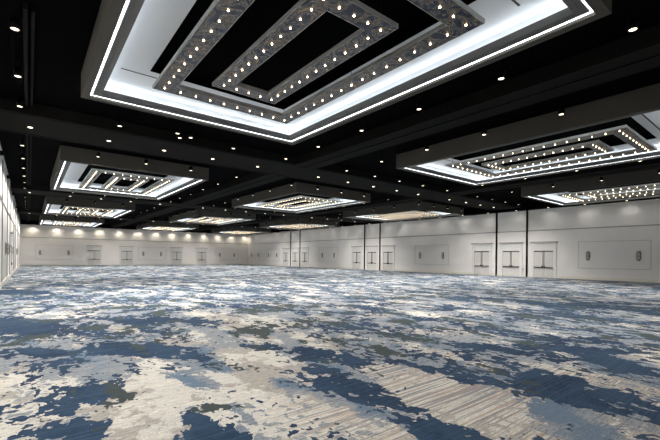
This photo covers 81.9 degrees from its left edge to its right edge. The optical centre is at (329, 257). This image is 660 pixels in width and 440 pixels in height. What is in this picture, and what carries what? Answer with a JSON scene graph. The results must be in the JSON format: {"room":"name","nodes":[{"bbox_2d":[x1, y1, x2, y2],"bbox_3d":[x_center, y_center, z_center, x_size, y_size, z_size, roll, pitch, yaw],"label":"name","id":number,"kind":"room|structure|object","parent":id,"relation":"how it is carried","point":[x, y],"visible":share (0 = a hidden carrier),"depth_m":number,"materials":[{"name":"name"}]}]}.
{"room":"exhibition hall","nodes":[
{"label":"exhibition hall","id":0,"kind":"room"},
{"bbox_2d":[0,144,19,282],"bbox_3d":[-22.935,-1.920,27.043,0.300,6.600,73.100,1,0,-38],"label":"wall","id":1,"kind":"structure","parent":0,"point":[5,262],"depth_m":22.21,"materials":[{"name":"paint"}]},
{"bbox_2d":[1,160,2,282],"bbox_3d":[-16.006,-1.764,18.564,0.035,5.980,0.060,1,0,-38],"label":"joint","id":2,"kind":"object","parent":1,"relation":"attached to","point":[2,160],"visible":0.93,"depth_m":18.54,"materials":[{"name":"brown metal"}]},
{"bbox_2d":[5,242,8,254],"bbox_3d":[-18.144,-0.494,21.345,0.155,0.740,0.300,1,0,-38],"label":"wall sconce","id":3,"kind":"object","parent":1,"relation":"attached to","point":[6,244],"visible":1,"depth_m":21.28,"materials":[{"name":"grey metal"}]},
{"bbox_2d":[7,179,7,257],"bbox_3d":[-19.420,-1.796,22.875,0.035,5.980,0.060,1,0,-38],"label":"joint","id":4,"kind":"object","parent":1,"relation":"attached to","point":[7,179],"visible":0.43,"depth_m":22.85,"materials":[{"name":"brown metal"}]},
{"bbox_2d":[0,264,19,288],"bbox_3d":[-22.920,1.270,27.252,0.030,0.220,72.770,1,0,-38],"label":"baseboard","id":5,"kind":"structure","parent":1,"relation":"attached to","point":[4,281],"depth_m":22.21,"materials":[{"name":"paint"}]},
{"bbox_2d":[9,187,10,274],"bbox_3d":[-21.904,-1.820,26.011,0.035,5.980,0.060,1,0,-38],"label":"joint","id":6,"kind":"object","parent":1,"relation":"attached to","point":[10,187],"visible":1,"depth_m":25.99,"materials":[{"name":"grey metal"}]},
{"bbox_2d":[0,196,19,235],"bbox_3d":[-22.873,-2.787,27.245,0.035,0.085,72.750,1,0,-38],"label":"rail","id":7,"kind":"object","parent":1,"relation":"attached to","point":[0,196],"visible":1,"depth_m":23.68,"materials":[{"name":"metal"}]},
{"bbox_2d":[10,232,13,276],"bbox_3d":[-22.802,-0.204,27.226,0.159,3.170,2.280,1,0,-38],"label":"door","id":8,"kind":"structure","parent":1,"relation":"in","point":[11,233],"depth_m":26.70,"materials":[{"name":"paint"}]},
{"bbox_2d":[13,226,13,270],"bbox_3d":[-26.871,-1.868,32.282,0.035,5.980,0.060,1,0,-38],"label":"joint","id":9,"kind":"object","parent":1,"relation":"attached to","point":[13,226],"visible":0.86,"depth_m":32.25,"materials":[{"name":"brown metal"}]},
{"bbox_2d":[15,208,15,247],"bbox_3d":[-29.976,-1.898,36.201,0.035,5.980,0.060,1,0,-38],"label":"joint","id":10,"kind":"object","parent":1,"relation":"attached to","point":[15,208],"visible":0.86,"depth_m":36.18,"materials":[{"name":"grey metal"}]},
{"bbox_2d":[20,224,247,263],"bbox_3d":[-31.318,-2.001,67.221,37.050,6.600,0.300,1,0,-38],"label":"wall","id":11,"kind":"structure","parent":0,"point":[53,251],"depth_m":63.74,"materials":[{"name":"paint"}]},
{"bbox_2d":[86,245,101,264],"bbox_3d":[-38.148,-0.351,61.530,2.280,3.170,0.159,1,0,-38],"label":"door","id":12,"kind":"structure","parent":11,"relation":"in","point":[94,257],"depth_m":61.57,"materials":[{"name":"paint"}]},
{"bbox_2d":[119,246,133,264],"bbox_3d":[-34.464,-0.316,64.448,2.280,3.170,0.159,1,0,-38],"label":"door","id":13,"kind":"structure","parent":11,"relation":"in","point":[126,258],"depth_m":64.47,"materials":[{"name":"paint"}]},
{"bbox_2d":[20,220,238,234],"bbox_3d":[-31.269,-5.015,66.471,35.550,0.570,0.900,1,0,-38],"label":"bulkhead","id":14,"kind":"object","parent":11,"relation":"attached to","point":[30,222],"visible":0.36,"depth_m":62.29,"materials":[{"name":"black paint"}]},
{"bbox_2d":[29,237,233,243],"bbox_3d":[-31.206,-2.867,67.090,36.350,0.085,0.035,1,0,-38],"label":"rail","id":15,"kind":"object","parent":11,"relation":"attached to","point":[29,237],"visible":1,"depth_m":64.66,"materials":[{"name":"metal"}]},
{"bbox_2d":[20,263,247,264],"bbox_3d":[-31.258,1.190,67.082,36.420,0.220,0.030,1,0,-38],"label":"baseboard","id":16,"kind":"structure","parent":11,"relation":"attached to","point":[160,263],"depth_m":67.24,"materials":[{"name":"paint"}]},
{"bbox_2d":[138,247,165,259],"bbox_3d":[-31.326,-0.701,67.014,4.600,2.200,0.029,1,0,-38],"label":"wall panel","id":17,"kind":"object","parent":11,"relation":"attached to","point":[154,247],"visible":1,"depth_m":67.38,"materials":[{"name":"paint"}]},
{"bbox_2d":[170,247,182,264],"bbox_3d":[-28.037,-0.254,69.540,2.280,3.170,0.159,1,0,-38],"label":"door","id":18,"kind":"structure","parent":11,"relation":"in","point":[176,252],"depth_m":69.56,"materials":[{"name":"paint"}]},
{"bbox_2d":[196,248,207,264],"bbox_3d":[-24.431,-0.220,72.396,2.280,3.170,0.159,1,0,-38],"label":"door","id":19,"kind":"structure","parent":11,"relation":"in","point":[201,253],"depth_m":72.40,"materials":[{"name":"paint"}]},
{"bbox_2d":[0,264,659,439],"bbox_3d":[-8.657,1.617,38.570,37.050,0.200,73.400,1,0,-38],"label":"floor","id":20,"kind":"structure","parent":0,"point":[218,351],"depth_m":6.13,"materials":[{"name":"carpet"}]},
{"bbox_2d":[0,0,659,228],"bbox_3d":[-8.592,-5.233,38.570,37.050,0.300,73.400,1,0,-38],"label":"ceiling","id":21,"kind":"structure","parent":0,"point":[63,28],"depth_m":11.98,"materials":[{"name":"black paint"}]},
{"bbox_2d":[9,10,20,31],"bbox_3d":[-6.441,-4.862,7.771,0.184,0.400,0.184,1,0,-38],"label":"spotlight","id":22,"kind":"object","parent":21,"relation":"in","point":[14,23],"visible":1,"depth_m":7.73,"materials":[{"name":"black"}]},
{"bbox_2d":[13,61,22,77],"bbox_3d":[-8.074,-4.878,9.833,0.184,0.400,0.184,1,0,-38],"label":"recessed light","id":23,"kind":"object","parent":21,"relation":"in","point":[17,72],"visible":1,"depth_m":9.79,"materials":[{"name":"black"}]},
{"bbox_2d":[16,94,23,107],"bbox_3d":[-9.657,-4.893,11.832,0.184,0.400,0.184,1,0,-38],"label":"recessed light","id":24,"kind":"object","parent":21,"relation":"in","point":[19,103],"visible":1,"depth_m":11.77,"materials":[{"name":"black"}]},
{"bbox_2d":[19,136,24,145],"bbox_3d":[-13.023,-4.925,16.081,0.184,0.400,0.184,1,0,-38],"label":"recessed light","id":25,"kind":"object","parent":21,"relation":"in","point":[21,142],"visible":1,"depth_m":16.03,"materials":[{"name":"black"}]},
{"bbox_2d":[22,2,34,106],"bbox_3d":[-7.941,-5.011,10.021,0.200,0.130,6.230,1,0,-38],"label":"track","id":26,"kind":"object","parent":21,"relation":"attached to","point":[24,5],"visible":1,"depth_m":8.89,"materials":[{"name":"black metal"}]},
{"bbox_2d":[39,215,104,226],"bbox_3d":[-36.362,-5.009,53.252,6.890,0.680,10.260,1,0,-38],"label":"coffer","id":27,"kind":"object","parent":21,"relation":"attached to","point":[44,219],"visible":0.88,"depth_m":50.37,"materials":[{"name":"white"}]},
{"bbox_2d":[52,221,89,225],"bbox_3d":[-36.294,-4.981,53.166,4.090,0.635,6.900,1,0,-38],"label":"chandelier","id":28,"kind":"object","parent":27,"relation":"hanging from","point":[53,222],"visible":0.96,"depth_m":52.56,"materials":[{"name":"brown"}]},
{"bbox_2d":[42,196,134,218],"bbox_3d":[-24.628,-4.897,38.437,6.890,0.680,10.260,1,0,-38],"label":"coffer","id":29,"kind":"object","parent":21,"relation":"attached to","point":[52,205],"visible":0.93,"depth_m":35.73,"materials":[{"name":"white"}]},
{"bbox_2d":[60,206,115,215],"bbox_3d":[-24.560,-4.869,38.351,4.090,0.635,6.900,1,0,-38],"label":"chandelier","id":30,"kind":"object","parent":29,"relation":"hanging from","point":[65,209],"visible":0.97,"depth_m":37.70,"materials":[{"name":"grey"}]},
{"bbox_2d":[75,209,98,214],"bbox_3d":[-24.538,-4.585,38.344,1.784,0.006,4.604,1,0,-38],"label":"mirror","id":31,"kind":"object","parent":30,"relation":"on","point":[79,211],"depth_m":37.97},
{"bbox_2d":[117,115,122,126],"bbox_3d":[-7.494,-4.872,13.546,0.184,0.400,0.184,1,0,-38],"label":"recessed light","id":32,"kind":"object","parent":21,"relation":"in","point":[119,122],"visible":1,"depth_m":13.48,"materials":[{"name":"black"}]},
{"bbox_2d":[111,220,139,227],"bbox_3d":[-30.610,-5.079,56.500,1.240,0.430,15.550,1,0,-38],"label":"ceiling beam","id":33,"kind":"structure","parent":21,"relation":"attached to","point":[122,223],"depth_m":56.08,"materials":[{"name":"black paint"}]},
{"bbox_2d":[50,145,208,199],"bbox_3d":[-12.769,-4.783,23.465,6.890,0.680,10.260,1,0,-38],"label":"coffer","id":34,"kind":"object","parent":21,"relation":"attached to","point":[72,165],"visible":0.93,"depth_m":21.29,"materials":[{"name":"white"}]},
{"bbox_2d":[78,168,174,194],"bbox_3d":[-12.701,-4.755,23.379,4.090,0.635,6.900,1,0,-38],"label":"chandelier","id":35,"kind":"object","parent":34,"relation":"hanging from","point":[93,173],"visible":0.99,"depth_m":22.45,"materials":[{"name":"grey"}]},
{"bbox_2d":[102,177,147,190],"bbox_3d":[-12.679,-4.471,23.372,1.784,0.006,4.604,1,0,-38],"label":"mirror","id":36,"kind":"object","parent":35,"relation":"on","point":[112,181],"depth_m":22.95,"materials":[{"name":"black mirror"}]},
{"bbox_2d":[17,208,290,229],"bbox_3d":[-20.465,-4.987,52.832,35.550,0.420,2.800,1,0,-38],"label":"ceiling beam","id":37,"kind":"structure","parent":21,"relation":"attached to","point":[19,210],"depth_m":48.70,"materials":[{"name":"black paint"}]},
{"bbox_2d":[135,206,182,219],"bbox_3d":[-19.201,-4.970,42.096,1.240,0.430,15.600,1,0,-38],"label":"ceiling beam","id":38,"kind":"structure","parent":21,"relation":"attached to","point":[161,210],"depth_m":41.09,"materials":[{"name":"black paint"}]},
{"bbox_2d":[136,222,198,231],"bbox_3d":[-26.329,-4.913,61.200,6.890,0.680,10.260,1,0,-38],"label":"coffer","id":39,"kind":"object","parent":21,"relation":"attached to","point":[146,226],"visible":0.85,"depth_m":58.40,"materials":[{"name":"white"}]},
{"bbox_2d":[149,226,185,230],"bbox_3d":[-26.261,-4.885,61.114,4.090,0.635,6.900,1,0,-38],"label":"chandelier","id":40,"kind":"object","parent":39,"relation":"hanging from","point":[158,227],"visible":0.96,"depth_m":60.54,"materials":[{"name":"brown"}]},
{"bbox_2d":[175,123,179,133],"bbox_3d":[-5.733,-4.855,14.302,0.184,0.400,0.184,1,0,-38],"label":"recessed light","id":41,"kind":"object","parent":21,"relation":"in","point":[177,130],"visible":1,"depth_m":14.23,"materials":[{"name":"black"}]},
{"bbox_2d":[188,128,192,138],"bbox_3d":[-5.426,-4.852,14.801,0.184,0.400,0.184,1,0,-38],"label":"recessed light","id":42,"kind":"object","parent":21,"relation":"in","point":[190,134],"visible":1,"depth_m":14.73,"materials":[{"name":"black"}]},
{"bbox_2d":[10,182,374,222],"bbox_3d":[-9.041,-4.877,38.408,35.550,0.420,2.800,1,0,-38],"label":"ceiling beam","id":43,"kind":"structure","parent":21,"relation":"attached to","point":[42,190],"depth_m":33.28,"materials":[{"name":"black paint"}]},
{"bbox_2d":[190,226,226,230],"bbox_3d":[-20.577,-4.983,64.448,1.240,0.430,15.550,1,0,-38],"label":"ceiling beam","id":44,"kind":"structure","parent":21,"relation":"attached to","point":[207,227],"depth_m":63.19,"materials":[{"name":"black paint"}]},
{"bbox_2d":[169,209,255,224],"bbox_3d":[-14.595,-4.800,46.385,6.890,0.680,10.260,1,0,-38],"label":"coffer","id":45,"kind":"object","parent":21,"relation":"attached to","point":[196,213],"visible":0.81,"depth_m":43.67,"materials":[{"name":"white"}]},
{"bbox_2d":[185,216,238,222],"bbox_3d":[-14.526,-4.772,46.298,4.090,0.635,6.900,1,0,-38],"label":"chandelier","id":46,"kind":"object","parent":45,"relation":"hanging from","point":[209,218],"visible":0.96,"depth_m":45.95,"materials":[{"name":"brown"}]},
{"bbox_2d":[231,139,235,148],"bbox_3d":[-4.123,-4.840,16.216,0.184,0.400,0.184,1,0,-38],"label":"recessed light","id":47,"kind":"object","parent":21,"relation":"in","point":[233,146],"visible":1,"depth_m":16.15,"materials":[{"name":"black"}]},
{"bbox_2d":[181,172,286,204],"bbox_3d":[-7.777,-4.860,27.673,1.240,0.430,15.600,1,0,-38],"label":"ceiling beam","id":48,"kind":"structure","parent":21,"relation":"attached to","point":[255,179],"depth_m":25.71,"materials":[{"name":"black paint"}]},
{"bbox_2d":[211,227,270,234],"bbox_3d":[-16.296,-4.817,69.148,6.890,0.680,10.260,1,0,-38],"label":"coffer","id":49,"kind":"object","parent":21,"relation":"attached to","point":[229,229],"visible":0.8,"depth_m":66.24,"materials":[{"name":"white"}]},
{"bbox_2d":[222,231,257,233],"bbox_3d":[-16.228,-4.788,69.061,4.090,0.635,6.900,1,0,-38],"label":"chandelier","id":50,"kind":"object","parent":49,"relation":"hanging from","point":[234,232],"visible":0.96,"depth_m":68.80,"materials":[{"name":"brown"}]},
{"bbox_2d":[0,96,522,210],"bbox_3d":[2.383,-4.767,23.985,35.550,0.420,2.800,1,0,-38],"label":"ceiling beam","id":51,"kind":"structure","parent":21,"relation":"attached to","point":[48,122],"depth_m":16.64,"materials":[{"name":"black paint"}]},
{"bbox_2d":[231,216,294,225],"bbox_3d":[-9.168,-4.873,50.044,1.240,0.430,15.600,1,0,-38],"label":"ceiling beam","id":52,"kind":"structure","parent":21,"relation":"attached to","point":[274,218],"depth_m":48.51,"materials":[{"name":"black paint"}]},
{"bbox_2d":[259,218,339,229],"bbox_3d":[-4.561,-4.704,54.332,6.890,0.680,10.260,1,0,-38],"label":"coffer","id":53,"kind":"object","parent":21,"relation":"attached to","point":[327,223],"visible":0.82,"depth_m":51.56,"materials":[{"name":"white"}]},
{"bbox_2d":[275,224,324,228],"bbox_3d":[-4.493,-4.676,54.246,4.090,0.635,6.900,1,0,-38],"label":"chandelier","id":54,"kind":"object","parent":53,"relation":"hanging from","point":[292,225],"visible":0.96,"depth_m":53.84,"materials":[{"name":"brown"}]},
{"bbox_2d":[232,182,370,212],"bbox_3d":[-2.736,-4.686,31.413,6.890,0.680,10.260,1,0,-38],"label":"coffer","id":55,"kind":"object","parent":21,"relation":"attached to","point":[350,197],"visible":0.82,"depth_m":29.33,"materials":[{"name":"white"}]},
{"bbox_2d":[256,196,343,209],"bbox_3d":[-2.667,-4.658,31.326,4.090,0.635,6.900,1,0,-38],"label":"chandelier","id":56,"kind":"object","parent":55,"relation":"hanging from","point":[315,200],"visible":0.98,"depth_m":30.74,"materials":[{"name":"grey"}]},
{"bbox_2d":[277,200,322,207],"bbox_3d":[-2.646,-4.375,31.320,1.784,0.006,4.604,1,0,-38],"label":"mirror","id":57,"kind":"object","parent":56,"relation":"on","point":[311,202],"depth_m":30.87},
{"bbox_2d":[316,137,320,147],"bbox_3d":[-0.486,-4.805,15.844,0.184,0.400,0.184,1,0,-38],"label":"recessed light","id":58,"kind":"object","parent":21,"relation":"in","point":[318,143],"visible":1,"depth_m":15.79,"materials":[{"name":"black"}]},
{"bbox_2d":[81,0,611,144],"bbox_3d":[-0.947,-4.669,8.540,6.890,0.680,10.260,1,0,-38],"label":"coffer","id":59,"kind":"object","parent":21,"relation":"attached to","point":[131,43],"visible":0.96,"depth_m":8.84,"materials":[{"name":"white paint"}]},
{"bbox_2d":[121,68,279,112],"bbox_3d":[-3.231,-4.828,11.425,5.430,0.008,0.044,1,0,-38],"label":"diffuser","id":60,"kind":"object","parent":59,"relation":"attached to","point":[129,70],"depth_m":10.88,"materials":[{"name":"white plastic"}]},
{"bbox_2d":[152,0,484,123],"bbox_3d":[-0.879,-4.641,8.454,4.090,0.635,6.900,1,0,-38],"label":"chandelier","id":61,"kind":"object","parent":59,"relation":"hanging from","point":[457,18],"visible":1,"depth_m":7.92,"materials":[{"name":"metal"}]},
{"bbox_2d":[213,0,396,103],"bbox_3d":[-0.858,-4.357,8.447,1.784,0.006,4.604,1,0,-38],"label":"mirror","id":62,"kind":"object","parent":61,"relation":"on","point":[374,27],"depth_m":7.78,"materials":[{"name":"black mirror"}]},
{"bbox_2d":[359,120,363,131],"bbox_3d":[1.147,-4.789,13.782,0.184,0.400,0.184,1,0,-38],"label":"spotlight","id":63,"kind":"object","parent":21,"relation":"in","point":[361,127],"visible":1,"depth_m":13.72,"materials":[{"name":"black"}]},
{"bbox_2d":[302,196,423,215],"bbox_3d":[2.256,-4.764,35.621,1.240,0.430,15.600,1,0,-38],"label":"ceiling beam","id":64,"kind":"structure","parent":21,"relation":"attached to","point":[396,199],"depth_m":33.41,"materials":[{"name":"black paint"}]},
{"bbox_2d":[343,201,463,221],"bbox_3d":[7.298,-4.590,39.360,6.890,0.680,10.260,1,0,-38],"label":"coffer","id":65,"kind":"object","parent":21,"relation":"attached to","point":[410,206],"visible":0.88,"depth_m":37.15,"materials":[{"name":"white"}]},
{"bbox_2d":[364,211,441,219],"bbox_3d":[7.366,-4.562,39.274,4.090,0.635,6.900,1,0,-38],"label":"chandelier","id":66,"kind":"object","parent":65,"relation":"hanging from","point":[407,213],"visible":0.99,"depth_m":38.83,"materials":[{"name":"brown"}]},
{"bbox_2d":[383,213,421,217],"bbox_3d":[7.387,-4.278,39.268,1.784,0.006,4.604,1,0,-38],"label":"mirror","id":67,"kind":"object","parent":66,"relation":"on","point":[406,214],"depth_m":38.85,"materials":[{"name":"beige mirror"}]},
{"bbox_2d":[416,97,421,110],"bbox_3d":[2.755,-4.774,11.752,0.184,0.400,0.184,1,0,-38],"label":"spotlight","id":68,"kind":"object","parent":21,"relation":"in","point":[418,104],"visible":1,"depth_m":11.68,"materials":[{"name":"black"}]},
{"bbox_2d":[296,24,659,168],"bbox_3d":[4.004,-4.747,12.799,1.240,0.430,16.750,1,0,-38],"label":"ceiling beam","id":69,"kind":"structure","parent":21,"relation":"attached to","point":[638,52],"depth_m":10.76,"materials":[{"name":"black paint"}]},
{"bbox_2d":[481,129,486,135],"bbox_3d":[5.718,-4.745,14.099,0.184,0.400,0.184,1,0,-38],"label":"spotlight","id":70,"kind":"object","parent":21,"relation":"in","point":[483,131],"visible":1,"depth_m":14.03,"materials":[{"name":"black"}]},
{"bbox_2d":[497,63,504,80],"bbox_3d":[4.375,-4.758,9.706,0.184,0.400,0.184,1,0,-38],"label":"spotlight","id":71,"kind":"object","parent":21,"relation":"in","point":[500,73],"visible":1,"depth_m":9.65,"materials":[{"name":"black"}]},
{"bbox_2d":[396,83,659,185],"bbox_3d":[9.086,-4.573,16.488,6.890,0.680,10.260,1,0,-38],"label":"coffer","id":72,"kind":"object","parent":21,"relation":"attached to","point":[639,109],"visible":0.85,"depth_m":15.19,"materials":[{"name":"white"}]},
{"bbox_2d":[445,124,656,177],"bbox_3d":[9.154,-4.545,16.401,4.090,0.635,6.900,1,0,-38],"label":"chandelier","id":73,"kind":"object","parent":72,"relation":"hanging from","point":[625,133],"visible":0.99,"depth_m":15.61,"materials":[{"name":"silver metal"}]},
{"bbox_2d":[483,142,612,170],"bbox_3d":[9.176,-4.261,16.395,1.784,0.006,4.604,1,0,-38],"label":"mirror","id":74,"kind":"object","parent":73,"relation":"on","point":[598,147],"depth_m":15.99,"materials":[{"name":"black mirror"}]},
{"bbox_2d":[641,114,659,129],"bbox_3d":[11.490,-4.687,13.454,5.430,0.008,0.044,1,0,-38],"label":"diffuser","id":75,"kind":"object","parent":72,"relation":"attached to","point":[644,116],"depth_m":13.12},
{"bbox_2d":[448,158,659,194],"bbox_3d":[14.037,-4.651,20.747,1.240,0.430,16.750,1,0,-38],"label":"ceiling beam","id":76,"kind":"structure","parent":21,"relation":"attached to","point":[651,163],"depth_m":21.42,"materials":[{"name":"black paint"}]},
{"bbox_2d":[558,102,564,115],"bbox_3d":[7.338,-4.730,12.053,0.184,0.400,0.184,1,0,-38],"label":"spotlight","id":77,"kind":"object","parent":21,"relation":"in","point":[561,111],"visible":1,"depth_m":11.99,"materials":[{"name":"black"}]},
{"bbox_2d":[521,168,659,205],"bbox_3d":[19.119,-4.477,24.435,6.890,0.680,10.260,1,0,-38],"label":"coffer","id":78,"kind":"object","parent":21,"relation":"attached to","point":[546,193],"visible":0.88,"depth_m":24.46,"materials":[{"name":"white"}]},
{"bbox_2d":[558,183,659,200],"bbox_3d":[19.187,-4.449,24.349,4.090,0.635,6.900,1,0,-38],"label":"chandelier","id":79,"kind":"object","parent":78,"relation":"hanging from","point":[592,193],"visible":0.98,"depth_m":24.73,"materials":[{"name":"silver"}]},
{"bbox_2d":[584,187,659,197],"bbox_3d":[19.209,-4.165,24.343,1.784,0.006,4.604,1,0,-38],"label":"mirror","id":80,"kind":"object","parent":79,"relation":"on","point":[593,195],"depth_m":24.48,"materials":[{"name":"grey mirror"}]},
{"bbox_2d":[627,10,638,32],"bbox_3d":[6.051,-4.742,7.589,0.184,0.400,0.184,1,0,-38],"label":"spotlight","id":81,"kind":"object","parent":21,"relation":"in","point":[633,23],"visible":1,"depth_m":7.55,"materials":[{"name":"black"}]},
{"bbox_2d":[248,199,659,279],"bbox_3d":[5.872,-1.644,49.862,0.300,6.600,73.100,1,0,-38],"label":"wall","id":82,"kind":"structure","parent":0,"point":[619,255],"depth_m":36.07,"materials":[{"name":"paint"}]},
{"bbox_2d":[282,248,288,265],"bbox_3d":[-7.768,-0.060,66.690,0.159,3.170,2.280,1,0,-38],"label":"door","id":83,"kind":"structure","parent":82,"relation":"in","point":[285,250],"depth_m":66.67,"materials":[{"name":"paint"}]},
{"bbox_2d":[290,231,290,265],"bbox_3d":[-6.787,-1.479,65.517,0.100,6.028,0.130,1,0,-38],"label":"joint","id":84,"kind":"object","parent":82,"relation":"attached to","point":[290,231],"depth_m":65.45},
{"bbox_2d":[291,248,298,266],"bbox_3d":[-5.949,-0.042,64.393,0.159,3.170,2.280,1,0,-38],"label":"door","id":85,"kind":"structure","parent":82,"relation":"in","point":[295,251],"depth_m":64.33,"materials":[{"name":"paint"}]},
{"bbox_2d":[299,231,300,266],"bbox_3d":[-5.011,-1.462,63.275,0.100,6.028,0.130,1,0,-38],"label":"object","id":86,"kind":"structure","parent":82,"relation":"attached to","point":[300,231],"depth_m":63.26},
{"bbox_2d":[301,247,308,266],"bbox_3d":[-4.167,-0.025,62.143,0.159,3.170,2.280,1,0,-38],"label":"door","id":87,"kind":"structure","parent":82,"relation":"in","point":[304,251],"depth_m":62.02,"materials":[{"name":"paint"}]},
{"bbox_2d":[300,238,363,241],"bbox_3d":[-0.150,-2.569,57.205,0.035,0.085,15.380,1,0,-38],"label":"rail","id":88,"kind":"object","parent":82,"relation":"attached to","point":[361,238],"visible":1,"depth_m":57.22,"materials":[{"name":"metal"}]},
{"bbox_2d":[351,246,362,269],"bbox_3d":[3.656,0.050,52.267,0.159,3.170,2.280,1,0,-38],"label":"door","id":89,"kind":"structure","parent":82,"relation":"in","point":[356,261],"depth_m":52.31,"materials":[{"name":"paint"}]},
{"bbox_2d":[364,225,364,269],"bbox_3d":[4.638,-1.370,51.094,0.100,6.028,0.130,1,0,-38],"label":"joint","id":90,"kind":"object","parent":82,"relation":"attached to","point":[364,225],"depth_m":51.03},
{"bbox_2d":[365,246,377,269],"bbox_3d":[5.476,0.068,49.970,0.159,3.170,2.280,1,0,-38],"label":"door","id":91,"kind":"structure","parent":82,"relation":"in","point":[371,252],"depth_m":49.97,"materials":[{"name":"paint"}]},
{"bbox_2d":[379,223,380,269],"bbox_3d":[6.414,-1.353,48.852,0.100,6.028,0.130,1,0,-38],"label":"joint","id":92,"kind":"object","parent":82,"relation":"attached to","point":[379,223],"depth_m":48.83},
{"bbox_2d":[382,245,394,270],"bbox_3d":[7.258,0.085,47.720,0.159,3.170,2.280,1,0,-38],"label":"door","id":93,"kind":"structure","parent":82,"relation":"in","point":[388,251],"depth_m":47.68,"materials":[{"name":"paint"}]},
{"bbox_2d":[415,245,448,264],"bbox_3d":[11.348,-0.291,42.665,0.029,2.200,4.600,1,0,-38],"label":"wall panel","id":94,"kind":"object","parent":82,"relation":"attached to","point":[415,245],"visible":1,"depth_m":41.81,"materials":[{"name":"paint"}]},
{"bbox_2d":[382,232,495,237],"bbox_3d":[11.274,-2.459,42.782,0.035,0.085,15.380,1,0,-38],"label":"rail","id":95,"kind":"object","parent":82,"relation":"attached to","point":[485,232],"visible":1,"depth_m":41.86,"materials":[{"name":"metal"}]},
{"bbox_2d":[248,197,659,234],"bbox_3d":[5.337,-4.664,49.607,0.900,0.570,72.800,1,0,-38],"label":"bulkhead","id":96,"kind":"object","parent":82,"relation":"attached to","point":[532,205],"visible":0.22,"depth_m":36.27,"materials":[{"name":"black paint"}]},
{"bbox_2d":[248,263,659,282],"bbox_3d":[5.618,1.544,49.877,0.030,0.220,72.800,1,0,-38],"label":"baseboard","id":97,"kind":"structure","parent":82,"relation":"attached to","point":[450,272],"depth_m":34.53,"materials":[{"name":"paint"}]},
{"bbox_2d":[471,243,492,274],"bbox_3d":[15.081,0.160,37.843,0.159,3.170,2.280,1,0,-38],"label":"door","id":98,"kind":"structure","parent":82,"relation":"in","point":[481,252],"depth_m":37.81,"materials":[{"name":"paint"}]},
{"bbox_2d":[495,213,497,275],"bbox_3d":[16.062,-1.260,36.671,0.100,6.028,0.130,1,0,-38],"label":"joint","id":99,"kind":"object","parent":82,"relation":"attached to","point":[496,213],"depth_m":36.63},
{"bbox_2d":[499,242,523,276],"bbox_3d":[16.900,0.177,35.546,0.159,3.170,2.280,1,0,-38],"label":"door","id":100,"kind":"structure","parent":82,"relation":"in","point":[511,253],"depth_m":35.52,"materials":[{"name":"paint"}]},
{"bbox_2d":[526,210,527,276],"bbox_3d":[17.838,-1.243,34.429,0.100,6.028,0.130,1,0,-38],"label":"joint","id":101,"kind":"object","parent":82,"relation":"attached to","point":[526,210],"depth_m":34.39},
{"bbox_2d":[530,241,556,277],"bbox_3d":[18.682,0.194,33.297,0.159,3.170,2.280,1,0,-38],"label":"door","id":102,"kind":"structure","parent":82,"relation":"in","point":[548,249],"depth_m":33.25,"materials":[{"name":"paint"}]},
{"bbox_2d":[586,251,589,260],"bbox_3d":[20.786,-0.120,30.649,0.155,0.740,0.300,1,0,-38],"label":"wall sconce","id":103,"kind":"object","parent":82,"relation":"attached to","point":[587,252],"visible":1,"depth_m":30.60,"materials":[{"name":"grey metal"}]},
{"bbox_2d":[528,224,659,230],"bbox_3d":[23.065,-2.346,27.896,0.035,0.085,16.560,1,0,-38],"label":"rail","id":104,"kind":"object","parent":82,"relation":"attached to","point":[651,224],"visible":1,"depth_m":30.15,"materials":[{"name":"paint"}]},
{"bbox_2d":[578,240,651,269],"bbox_3d":[21.851,-0.190,29.406,0.029,2.200,4.700,1,0,-38],"label":"wall panel","id":105,"kind":"object","parent":82,"relation":"attached to","point":[622,240],"visible":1,"depth_m":29.43,"materials":[{"name":"paint"}]},
{"bbox_2d":[636,251,641,260],"bbox_3d":[22.816,-0.101,28.086,0.155,0.740,0.300,1,0,-38],"label":"wall sconce","id":106,"kind":"object","parent":82,"relation":"attached to","point":[638,255],"visible":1,"depth_m":28.04,"materials":[{"name":"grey metal"}]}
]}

